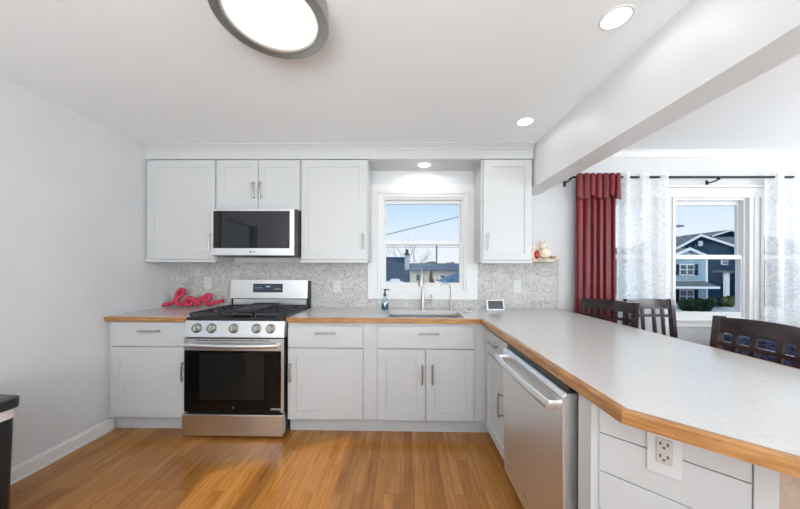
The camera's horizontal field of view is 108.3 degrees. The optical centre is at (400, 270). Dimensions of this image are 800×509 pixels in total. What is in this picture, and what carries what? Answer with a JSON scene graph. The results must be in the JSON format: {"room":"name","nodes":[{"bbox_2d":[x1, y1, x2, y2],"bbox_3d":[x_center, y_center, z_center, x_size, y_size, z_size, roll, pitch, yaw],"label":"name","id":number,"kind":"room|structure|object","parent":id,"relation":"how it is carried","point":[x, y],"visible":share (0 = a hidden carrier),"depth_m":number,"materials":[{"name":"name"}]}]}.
{"room":"kitchen","nodes":[
{"label":"kitchen","id":0,"kind":"room"},
{"bbox_2d":[0,76,170,467],"bbox_3d":[-2.401,0.075,0.281,0.120,2.400,5.385,0,0,1],"label":"wall","id":1,"kind":"structure","parent":0,"point":[73,187],"depth_m":1.97,"materials":[{"name":"paint"}]},
{"bbox_2d":[10,417,114,485],"bbox_3d":[-2.337,1.228,0.029,0.026,0.095,4.584,0,0,1],"label":"baseboard","id":2,"kind":"structure","parent":1,"relation":"attached to","point":[40,461],"depth_m":1.95,"materials":[{"name":"white paint"}]},
{"bbox_2d":[141,142,535,149],"bbox_3d":[-0.564,-1.093,2.555,3.472,0.048,0.041,0,0,1],"label":"trim","id":3,"kind":"structure","parent":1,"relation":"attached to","point":[353,145],"depth_m":2.55,"materials":[{"name":"grey paint"}]},
{"bbox_2d":[9,425,523,508],"bbox_3d":[1.201,1.350,0.264,7.395,0.120,5.465,0,0,1],"label":"floor","id":4,"kind":"structure","parent":0,"point":[123,468],"depth_m":1.83,"materials":[{"name":"brown wood"}]},
{"bbox_2d":[0,394,19,508],"bbox_3d":[-2.090,0.948,1.156,0.387,0.656,0.609,0,0,1],"label":"trash bin","id":5,"kind":"object","parent":4,"relation":"on","point":[8,403],"visible":1,"depth_m":1.40,"materials":[{"name":"black plastic"}]},
{"bbox_2d":[109,321,187,427],"bbox_3d":[-1.984,0.840,2.556,0.642,0.873,0.660,0,0,1],"label":"base cabinet","id":6,"kind":"object","parent":4,"relation":"on","point":[146,359],"visible":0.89,"depth_m":2.27,"materials":[{"name":"grey paint"}]},
{"bbox_2d":[104,306,220,321],"bbox_3d":[-1.985,0.382,2.566,0.641,0.039,0.643,0,0,1],"label":"countertop","id":7,"kind":"structure","parent":6,"relation":"on","point":[170,313],"depth_m":2.31,"materials":[{"name":"laminate"}]},
{"bbox_2d":[161,287,224,306],"bbox_3d":[-2.012,0.264,2.797,0.610,0.190,0.049,0,0,1],"label":"love sign","id":8,"kind":"object","parent":7,"relation":"on","point":[205,298],"visible":1,"depth_m":2.78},
{"bbox_2d":[182,280,310,436],"bbox_3d":[-1.273,0.688,2.510,0.777,1.183,0.736,0,0,1],"label":"gas range","id":9,"kind":"object","parent":4,"relation":"on","point":[236,354],"visible":1,"depth_m":2.21,"materials":[{"name":"silver metal"}]},
{"bbox_2d":[187,308,308,320],"bbox_3d":[-1.269,0.379,2.524,0.766,0.022,0.583,0,0,1],"label":"cooktop","id":10,"kind":"object","parent":9,"relation":"in","point":[198,317],"depth_m":2.25,"materials":[{"name":"black metal"}]},
{"bbox_2d":[288,323,364,430],"bbox_3d":[-0.578,0.846,2.534,0.599,0.873,0.660,0,0,1],"label":"base cabinet","id":11,"kind":"object","parent":4,"relation":"on","point":[326,360],"visible":0.98,"depth_m":2.25,"materials":[{"name":"grey paint"}]},
{"bbox_2d":[364,323,488,431],"bbox_3d":[0.217,0.849,2.522,0.991,0.873,0.660,0,0,1],"label":"base cabinet","id":12,"kind":"object","parent":4,"relation":"on","point":[418,377],"visible":0.97,"depth_m":2.24,"materials":[{"name":"grey paint"}]},
{"bbox_2d":[485,328,506,459],"bbox_3d":[0.922,0.853,1.990,0.652,0.873,0.599,0,0,1],"label":"base cabinet","id":13,"kind":"object","parent":4,"relation":"on","point":[494,408],"visible":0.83,"depth_m":1.96,"materials":[{"name":"grey paint"}]},
{"bbox_2d":[495,343,578,508],"bbox_3d":[0.881,0.855,1.369,0.694,0.868,0.646,0,0,1],"label":"dishwasher","id":14,"kind":"object","parent":4,"relation":"on","point":[541,412],"visible":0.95,"depth_m":1.24,"materials":[{"name":"silver metal"}]},
{"bbox_2d":[581,298,639,327],"bbox_3d":[1.548,0.771,2.347,0.496,1.042,0.438,0,0,-23],"label":"dining chair","id":15,"kind":"object","parent":4,"relation":"on","point":[603,304],"visible":0.21,"depth_m":2.39,"materials":[{"name":"brown wood"}]},
{"bbox_2d":[623,298,677,337],"bbox_3d":[2.191,0.773,2.324,0.438,1.042,0.496,0,0,-3],"label":"dining chair","id":16,"kind":"object","parent":4,"relation":"on","point":[645,303],"visible":0.24,"depth_m":2.54,"materials":[{"name":"brown wood"}]},
{"bbox_2d":[578,394,799,508],"bbox_3d":[0.946,0.853,1.461,0.628,0.873,1.557,0,0,1],"label":"panel","id":17,"kind":"object","parent":4,"relation":"on","point":[613,473],"visible":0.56,"depth_m":0.85,"materials":[{"name":"grey paint"}]},
{"bbox_2d":[286,307,799,477],"bbox_3d":[0.325,0.392,1.611,2.427,0.039,2.493,0,0,1],"label":"countertop","id":18,"kind":"structure","parent":17,"relation":"on","point":[741,407],"depth_m":1.02,"materials":[{"name":"laminate"}]},
{"bbox_2d":[382,289,389,309],"bbox_3d":[-0.143,0.273,2.700,0.066,0.194,0.072,0,0,-34],"label":"soap bottle","id":19,"kind":"object","parent":18,"relation":"on","point":[384,306],"visible":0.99,"depth_m":2.68,"materials":[{"name":"clear plastic"}]},
{"bbox_2d":[389,315,458,317],"bbox_3d":[0.205,0.504,2.462,0.647,0.184,0.409,0,0,1],"label":"sink","id":20,"kind":"object","parent":18,"relation":"in","point":[412,316],"visible":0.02,"depth_m":2.64,"materials":[{"name":"silver metal"}]},
{"bbox_2d":[418,268,431,309],"bbox_3d":[0.196,0.177,2.634,0.113,0.390,0.241,0,0,28],"label":"faucet","id":21,"kind":"object","parent":18,"relation":"on","point":[421,278],"visible":1,"depth_m":2.70,"materials":[{"name":"grey metal"}]},
{"bbox_2d":[440,283,455,309],"bbox_3d":[0.444,0.246,2.729,0.152,0.253,0.040,0,0,-7],"label":"tap","id":22,"kind":"object","parent":18,"relation":"on","point":[450,302],"visible":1,"depth_m":2.72,"materials":[{"name":"grey metal"}]},
{"bbox_2d":[486,300,504,310],"bbox_3d":[0.875,0.324,2.682,0.167,0.099,0.079,0,0,1],"label":"smart display","id":23,"kind":"object","parent":18,"relation":"on","point":[492,305],"visible":1,"depth_m":2.66,"materials":[{"name":"white plastic"}]},
{"bbox_2d":[647,432,682,481],"bbox_3d":[0.752,0.518,0.825,0.012,0.136,0.076,0,0,-44],"label":"wall outlet","id":24,"kind":"object","parent":17,"relation":"attached to","point":[664,454],"visible":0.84,"depth_m":0.82,"materials":[{"name":"grey plastic"}]},
{"bbox_2d":[656,437,672,466],"bbox_3d":[0.750,0.516,0.822,0.004,0.072,0.035,0,0,-44],"label":"receptacle","id":25,"kind":"object","parent":24,"relation":"attached to","point":[664,445],"depth_m":0.82,"materials":[{"name":"grey plastic"}]},
{"bbox_2d":[710,315,799,368],"bbox_3d":[1.542,0.771,1.401,0.496,1.042,0.438,0,0,1],"label":"dining chair","id":26,"kind":"object","parent":4,"relation":"on","point":[782,334],"visible":0.2,"depth_m":1.44,"materials":[{"name":"brown wood"}]},
{"bbox_3d":[3.161,0.904,2.002,1.293,0.790,1.194,0,0,1],"label":"dining table","id":27,"kind":"object","parent":4,"relation":"on","visible":0},
{"bbox_2d":[723,333,795,366],"bbox_3d":[3.162,0.655,2.002,1.147,0.300,0.986,0,0,-18],"label":"tablecloth","id":28,"kind":"object","parent":27,"relation":"on","point":[744,340],"visible":0.13,"depth_m":2.05,"materials":[{"name":"blue fabric"}]},
{"bbox_2d":[0,0,799,149],"bbox_3d":[1.212,-1.215,0.264,7.395,0.210,5.465,0,0,1],"label":"ceiling","id":29,"kind":"structure","parent":0,"point":[146,71],"depth_m":1.65,"materials":[{"name":"paint"}]},
{"bbox_2d":[207,0,328,58],"bbox_3d":[-0.536,-1.080,1.209,0.464,0.074,0.464,0,0,1],"label":"ceiling light","id":30,"kind":"object","parent":29,"relation":"attached to","point":[284,29],"visible":1,"depth_m":1.23,"materials":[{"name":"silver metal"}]},
{"bbox_2d":[221,0,317,49],"bbox_3d":[-0.536,-1.059,1.209,0.372,0.021,0.372,0,0,1],"label":"diffuser","id":31,"kind":"object","parent":30,"relation":"attached to","point":[258,24],"depth_m":1.23,"materials":[{"name":"white plastic"}]},
{"bbox_2d":[516,117,534,125],"bbox_3d":[0.934,-1.109,2.166,0.132,0.003,0.132,0,0,1],"label":"recessed light","id":32,"kind":"object","parent":29,"relation":"in","point":[526,121],"visible":1,"depth_m":2.16,"materials":[{"name":"white paint"}]},
{"bbox_2d":[598,4,634,30],"bbox_3d":[0.950,-1.109,1.275,0.132,0.003,0.132,0,0,1],"label":"recessed light","id":33,"kind":"object","parent":29,"relation":"in","point":[616,17],"visible":1,"depth_m":1.27,"materials":[{"name":"white paint"}]},
{"bbox_2d":[171,157,799,375],"bbox_3d":[1.248,0.060,2.878,7.095,2.460,0.080,0,0,1],"label":"wall","id":34,"kind":"structure","parent":0,"point":[539,281],"depth_m":2.84,"materials":[{"name":"paint"}]},
{"bbox_2d":[145,160,233,261],"bbox_3d":[-1.976,-0.532,2.716,0.644,0.922,0.318,0,0,1],"label":"upper cabinet","id":35,"kind":"object","parent":34,"relation":"attached to","point":[181,194],"visible":0.92,"depth_m":2.60,"materials":[{"name":"grey paint"}]},
{"bbox_2d":[204,277,211,288],"bbox_3d":[-1.920,0.127,2.883,0.075,0.118,0.009,0,0,1],"label":"wall outlet","id":36,"kind":"object","parent":34,"relation":"attached to","point":[207,280],"visible":1,"depth_m":2.88,"materials":[{"name":"white plastic"}]},
{"bbox_2d":[217,160,301,210],"bbox_3d":[-1.271,-0.761,2.705,0.761,0.458,0.318,0,0,1],"label":"upper cabinet","id":37,"kind":"object","parent":34,"relation":"attached to","point":[241,184],"visible":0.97,"depth_m":2.59,"materials":[{"name":"grey paint"}]},
{"bbox_2d":[211,209,300,257],"bbox_3d":[-1.271,-0.325,2.679,0.754,0.412,0.368,0,0,1],"label":"microwave","id":38,"kind":"object","parent":37,"relation":"attached to","point":[236,233],"visible":0.96,"depth_m":2.50,"materials":[{"name":"silver metal"}]},
{"bbox_2d":[300,160,371,262],"bbox_3d":[-0.589,-0.526,2.694,0.601,0.922,0.318,0,0,1],"label":"upper cabinet","id":39,"kind":"object","parent":34,"relation":"attached to","point":[335,194],"visible":1,"depth_m":2.58,"materials":[{"name":"grey paint"}]},
{"bbox_2d":[333,280,340,291],"bbox_3d":[-0.631,0.162,2.862,0.075,0.118,0.009,0,0,1],"label":"wall outlet","id":40,"kind":"object","parent":34,"relation":"attached to","point":[336,284],"visible":1,"depth_m":2.86,"materials":[{"name":"white plastic"}]},
{"bbox_2d":[145,150,532,170],"bbox_3d":[-0.561,-1.051,2.725,3.472,0.132,0.299,0,0,1],"label":"soffit","id":41,"kind":"structure","parent":34,"relation":"attached to","point":[379,160],"depth_m":2.58,"materials":[{"name":"grey paint"}]},
{"bbox_2d":[417,162,430,167],"bbox_3d":[0.222,-0.981,2.703,0.132,0.003,0.132,0,0,1],"label":"recessed light","id":42,"kind":"object","parent":41,"relation":"in","point":[423,164],"visible":1,"depth_m":2.71,"materials":[{"name":"white paint"}]},
{"bbox_2d":[368,184,477,299],"bbox_3d":[0.219,-0.278,2.882,1.077,1.132,0.100,0,0,1],"label":"window","id":43,"kind":"structure","parent":34,"relation":"in","point":[382,195],"depth_m":2.85,"materials":[{"name":"white paint"}]},
{"bbox_2d":[474,160,531,263],"bbox_3d":[0.943,-0.520,2.670,0.450,0.922,0.318,0,0,1],"label":"upper cabinet","id":44,"kind":"object","parent":34,"relation":"attached to","point":[502,188],"visible":1,"depth_m":2.56,"materials":[{"name":"grey paint"}]},
{"bbox_2d":[513,280,520,291],"bbox_3d":[1.144,0.160,2.834,0.075,0.118,0.009,0,0,1],"label":"wall outlet","id":45,"kind":"object","parent":34,"relation":"attached to","point":[516,283],"visible":1,"depth_m":2.83,"materials":[{"name":"grey plastic"}]},
{"bbox_2d":[532,259,558,262],"bbox_3d":[1.337,-0.086,2.717,0.333,0.030,0.236,0,0,1],"label":"wall shelf","id":46,"kind":"object","parent":34,"relation":"attached to","point":[533,260],"visible":0.75,"depth_m":2.63,"materials":[{"name":"brown wood"}]},
{"bbox_2d":[532,239,539,258],"bbox_3d":[1.246,-0.198,2.714,0.089,0.195,0.098,0,0,1],"label":"figurine","id":47,"kind":"object","parent":46,"relation":"on","point":[535,253],"visible":0.64,"depth_m":2.68,"materials":[{"name":"beige ceramic"}]},
{"bbox_2d":[539,240,556,258],"bbox_3d":[1.376,-0.193,2.708,0.150,0.183,0.086,0,0,19],"label":"figurine","id":48,"kind":"object","parent":46,"relation":"on","point":[545,253],"visible":0.91,"depth_m":2.69,"materials":[{"name":"beige ceramic"}]},
{"bbox_2d":[532,0,799,194],"bbox_3d":[1.241,-0.952,0.263,0.210,0.435,5.165,0,0,1],"label":"beam","id":49,"kind":"structure","parent":34,"relation":"attached to","point":[709,49],"depth_m":1.28,"materials":[{"name":"white paint"}]},
{"bbox_2d":[563,176,794,186],"bbox_3d":[3.010,-0.850,2.753,2.955,0.076,0.130,0,0,1],"label":"curtain rod","id":50,"kind":"object","parent":34,"relation":"attached to","point":[717,177],"visible":0.59,"depth_m":2.70,"materials":[{"name":"black metal"}]},
{"bbox_2d":[574,173,620,321],"bbox_3d":[1.846,0.182,2.713,0.413,2.162,0.097,0,0,1],"label":"curtain","id":51,"kind":"object","parent":50,"relation":"hanging from","point":[597,194],"visible":0.7,"depth_m":2.72,"materials":[{"name":"fabric"}]},
{"bbox_2d":[617,172,668,335],"bbox_3d":[2.290,0.172,2.721,0.483,2.165,0.085,0,0,1],"label":"sheer curtain","id":52,"kind":"object","parent":50,"relation":"hanging from","point":[643,206],"visible":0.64,"depth_m":2.71,"materials":[{"name":"fabric"}]},
{"bbox_2d":[765,172,799,326],"bbox_3d":[3.739,0.179,2.692,0.606,2.165,0.082,0,0,1],"label":"sheer curtain","id":53,"kind":"object","parent":50,"relation":"hanging from","point":[782,195],"visible":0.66,"depth_m":2.69,"materials":[{"name":"fabric"}]},
{"bbox_2d":[610,149,799,156],"bbox_3d":[3.075,-1.131,2.800,3.448,0.062,0.034,0,0,1],"label":"trim","id":54,"kind":"structure","parent":34,"relation":"attached to","point":[642,152],"depth_m":2.80,"materials":[{"name":"white paint"}]},
{"bbox_2d":[676,198,745,318],"bbox_3d":[3.010,-0.113,2.853,0.697,1.178,0.070,0,0,1],"label":"window","id":55,"kind":"structure","parent":34,"relation":"in","point":[739,255],"depth_m":2.83,"materials":[{"name":"white paint"}]},
{"bbox_2d":[668,185,764,326],"bbox_3d":[2.995,-0.132,2.796,2.620,1.370,0.045,0,0,1],"label":"trim","id":56,"kind":"structure","parent":34,"relation":"attached to","point":[754,195],"depth_m":2.79,"materials":[{"name":"white paint"}]},
{"label":"outside","id":57,"kind":"structure","parent":0,"visible":0},
{"bbox_2d":[386,217,457,234],"bbox_3d":[3.156,-2.361,9.663,18.078,5.102,0.203,0,0,6],"label":"overhead wire","id":58,"kind":"object","parent":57,"point":[455,217],"visible":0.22,"depth_m":9.89,"materials":[{"name":"grey"}]},
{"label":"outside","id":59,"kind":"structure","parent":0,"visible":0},
{"bbox_2d":[615,295,764,311],"bbox_3d":[21.746,4.229,111.470,280.000,0.300,216.400,0,0,1],"label":"ground","id":60,"kind":"structure","parent":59,"point":[715,308],"depth_m":31.09,"materials":[{"name":"grey concrete"}]},
{"bbox_2d":[386,249,409,281],"bbox_3d":[-4.102,1.227,22.067,9.610,5.480,8.500,0,0,1],"label":"house","id":61,"kind":"structure","parent":60,"relation":"on","point":[397,268],"depth_m":20.70,"materials":[{"name":"stone"}]},
{"bbox_2d":[394,238,432,262],"bbox_3d":[2.187,-1.229,52.136,7.324,10.490,3.729,0,0,1],"label":"bare tree","id":62,"kind":"object","parent":60,"relation":"on","point":[409,238],"visible":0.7,"depth_m":51.48,"materials":[{"name":"grey plant"}]},
{"bbox_2d":[429,264,433,282],"bbox_3d":[3.248,1.811,29.931,1.222,4.827,1.148,0,0,1],"label":"conifer","id":63,"kind":"object","parent":60,"relation":"on","point":[431,280],"visible":0.36,"depth_m":29.83,"materials":[{"name":"brown plant"}]},
{"bbox_2d":[410,263,458,282],"bbox_3d":[5.813,1.490,43.913,9.350,5.040,8.600,0,0,1],"label":"house","id":64,"kind":"structure","parent":60,"relation":"on","point":[440,270],"depth_m":39.98,"materials":[{"name":"beige"}]},
{"bbox_2d":[434,272,458,282],"bbox_3d":[5.290,1.948,19.479,5.540,4.120,4.680,0,0,1],"label":"house","id":65,"kind":"structure","parent":60,"relation":"on","point":[454,278],"depth_m":18.39,"materials":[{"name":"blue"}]},
{"bbox_2d":[678,298,713,311],"bbox_3d":[29.426,3.479,28.807,3.037,1.492,1.226,0,0,1],"label":"hedge","id":66,"kind":"object","parent":60,"relation":"on","point":[689,304],"visible":0.99,"depth_m":28.49,"materials":[{"name":"green plant"}]},
{"bbox_2d":[676,247,719,308],"bbox_3d":[29.951,0.874,33.281,5.250,6.480,8.500,0,0,1],"label":"house","id":67,"kind":"structure","parent":60,"relation":"on","point":[691,274],"depth_m":30.47,"materials":[{"name":"blue"}]},
{"bbox_2d":[676,289,678,302],"bbox_3d":[29.194,2.746,30.502,0.380,1.390,0.060,0,0,1],"label":"shutter","id":68,"kind":"object","parent":67,"relation":"hanging from","point":[677,290],"depth_m":30.47,"materials":[{"name":"blue"}]},
{"bbox_2d":[676,264,678,274],"bbox_3d":[29.206,-0.039,30.502,0.380,1.160,0.060,0,0,1],"label":"shutter","id":69,"kind":"object","parent":67,"relation":"hanging from","point":[677,265],"depth_m":30.47,"materials":[{"name":"blue"}]},
{"bbox_2d":[694,290,697,299],"bbox_3d":[31.154,2.754,30.471,0.380,1.390,0.060,0,0,1],"label":"shutter","id":70,"kind":"object","parent":67,"relation":"hanging from","point":[695,291],"depth_m":30.44,"materials":[{"name":"blue"}]},
{"bbox_2d":[694,264,697,274],"bbox_3d":[31.166,-0.031,30.471,0.380,1.160,0.060,0,0,1],"label":"shutter","id":71,"kind":"object","parent":67,"relation":"hanging from","point":[695,265],"depth_m":30.44,"materials":[{"name":"blue"}]},
{"bbox_2d":[676,234,734,297],"bbox_3d":[37.528,-0.304,39.362,8.600,8.900,11.100,0,0,1],"label":"house","id":72,"kind":"structure","parent":60,"relation":"on","point":[721,272],"depth_m":35.39,"materials":[{"name":"blue"}]},
{"bbox_2d":[683,229,733,237],"bbox_3d":[55.699,-1.315,52.887,6.100,11.080,8.480,0,0,1],"label":"house","id":73,"kind":"structure","parent":60,"relation":"on","point":[726,233],"depth_m":49.14,"materials":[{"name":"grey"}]},
{"bbox_2d":[708,295,734,306],"bbox_3d":[35.537,3.575,32.834,4.377,1.521,1.348,0,0,1],"label":"hedge","id":74,"kind":"object","parent":60,"relation":"on","point":[728,301],"visible":0.52,"depth_m":32.43,"materials":[{"name":"green plant"}]},
{"bbox_2d":[713,237,764,268],"bbox_3d":[51.941,-0.362,43.185,10.200,9.140,8.700,0,0,1],"label":"house","id":75,"kind":"structure","parent":60,"relation":"on","point":[726,239],"depth_m":42.34,"materials":[{"name":"stone"}]},
{"bbox_2d":[764,269,764,305],"bbox_3d":[42.856,1.736,33.754,3.157,4.998,3.583,0,0,1],"label":"conifer","id":76,"kind":"object","parent":60,"relation":"on","point":[764,269],"visible":0.05,"depth_m":33.37,"materials":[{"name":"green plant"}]},
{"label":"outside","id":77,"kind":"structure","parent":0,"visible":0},
{"bbox_2d":[687,311,734,311],"bbox_3d":[40.374,4.149,24.465,200.000,0.020,8.200,0,0,1],"label":"road","id":78,"kind":"structure","parent":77,"point":[687,311],"depth_m":28.61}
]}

